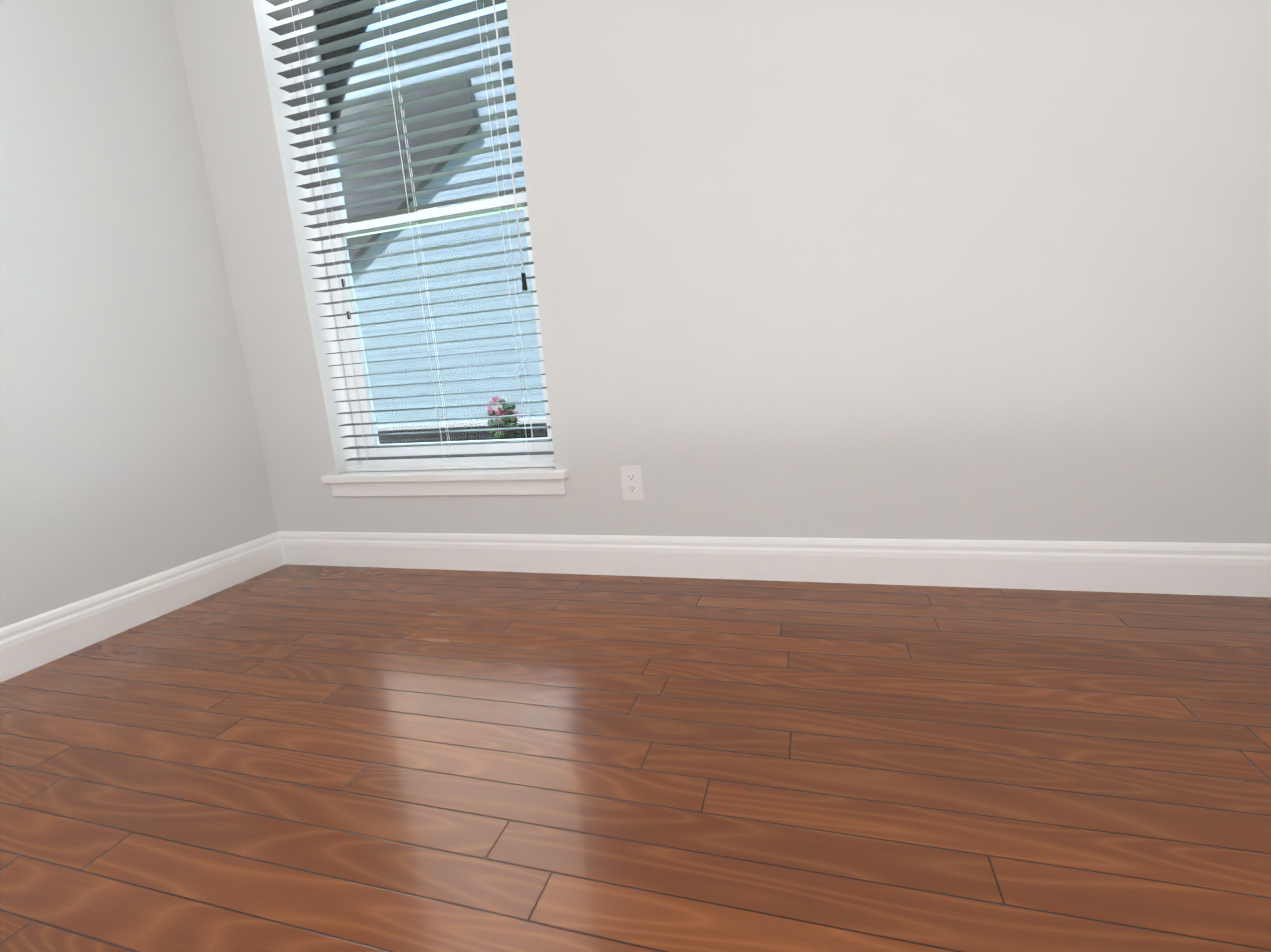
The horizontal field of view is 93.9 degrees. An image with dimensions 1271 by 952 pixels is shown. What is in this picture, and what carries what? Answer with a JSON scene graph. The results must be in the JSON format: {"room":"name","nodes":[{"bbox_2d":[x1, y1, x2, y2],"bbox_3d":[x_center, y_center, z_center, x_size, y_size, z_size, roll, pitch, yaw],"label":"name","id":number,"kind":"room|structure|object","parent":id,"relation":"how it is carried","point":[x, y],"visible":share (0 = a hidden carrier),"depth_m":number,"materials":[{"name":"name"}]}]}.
{"room":"empty room","nodes":[
{"label":"empty room","id":0,"kind":"room"},
{"bbox_2d":[0,0,278,627],"bbox_3d":[-2.327,-0.486,0.034,0.200,2.740,5.100,-1,12,17],"label":"wall","id":1,"kind":"structure","parent":0,"point":[130,447],"depth_m":1.87,"materials":[{"name":"paint"}]},
{"bbox_2d":[0,532,283,682],"bbox_3d":[-2.123,0.784,0.255,0.016,0.138,4.700,-1,12,17],"label":"baseboard","id":2,"kind":"structure","parent":1,"relation":"attached to","point":[28,644],"depth_m":1.89,"materials":[{"name":"white wood"}]},
{"bbox_2d":[0,564,1270,951],"bbox_3d":[-0.401,0.879,-0.247,4.000,0.120,5.100,-1,12,17],"label":"floor","id":3,"kind":"structure","parent":0,"point":[312,758],"depth_m":1.06,"materials":[{"name":"brown wood"}]},
{"bbox_2d":[171,0,1270,543],"bbox_3d":[0.184,-1.030,1.768,3.600,2.740,0.200,-1,12,17],"label":"wall","id":4,"kind":"structure","parent":0,"point":[915,268],"depth_m":1.64,"materials":[{"name":"paint"}]},
{"bbox_2d":[282,0,553,464],"bbox_3d":[-0.738,-0.958,2.134,0.920,1.860,0.080,-1,12,17],"label":"window","id":5,"kind":"structure","parent":4,"relation":"in","point":[434,212],"depth_m":2.19,"materials":[{"name":"white plastic"}]},
{"bbox_2d":[265,0,554,471],"bbox_3d":[-0.770,-0.935,2.028,0.914,1.855,0.079,-1,12,17],"label":"window blinds","id":6,"kind":"object","parent":5,"relation":"attached to","point":[360,22],"visible":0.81,"depth_m":2.01,"materials":[{"name":"white plastic"}]},
{"bbox_2d":[321,467,567,496],"bbox_3d":[-0.697,0.019,2.209,1.010,0.086,0.163,-1,12,17],"label":"window sill","id":7,"kind":"structure","parent":4,"relation":"attached to","point":[506,481],"depth_m":2.14,"materials":[{"name":"white wood"}]},
{"bbox_2d":[620,465,642,499],"bbox_3d":[-0.012,0.023,1.952,0.070,0.115,0.007,-1,12,17],"label":"electrical outlet","id":8,"kind":"object","parent":4,"relation":"attached to","point":[631,481],"visible":1,"depth_m":1.95,"materials":[{"name":"plastic"}]},
{"bbox_2d":[276,531,1270,596],"bbox_3d":[0.255,0.264,1.920,3.540,0.138,0.016,-1,12,17],"label":"baseboard","id":9,"kind":"structure","parent":4,"relation":"attached to","point":[1183,568],"depth_m":1.81,"materials":[{"name":"white wood"}]},
{"label":"outside","id":10,"kind":"structure","parent":0,"visible":0},
{"bbox_3d":[4.284,-3.439,21.368,60.000,0.200,39.780,-1,12,17],"label":"ground","id":11,"kind":"structure","parent":10,"visible":0},
{"bbox_2d":[337,9,547,443],"bbox_3d":[-1.009,-3.716,10.978,20.000,5.200,7.120,-1,12,17],"label":"house","id":12,"kind":"structure","parent":11,"relation":"on","point":[503,342],"depth_m":7.97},
{"bbox_2d":[486,395,520,438],"bbox_3d":[-1.723,-0.713,7.765,0.496,0.686,0.445,-1,12,17],"label":"flowering bush","id":13,"kind":"object","parent":11,"relation":"on","point":[506,420],"depth_m":7.67,"materials":[{"name":"plant"}]}
]}

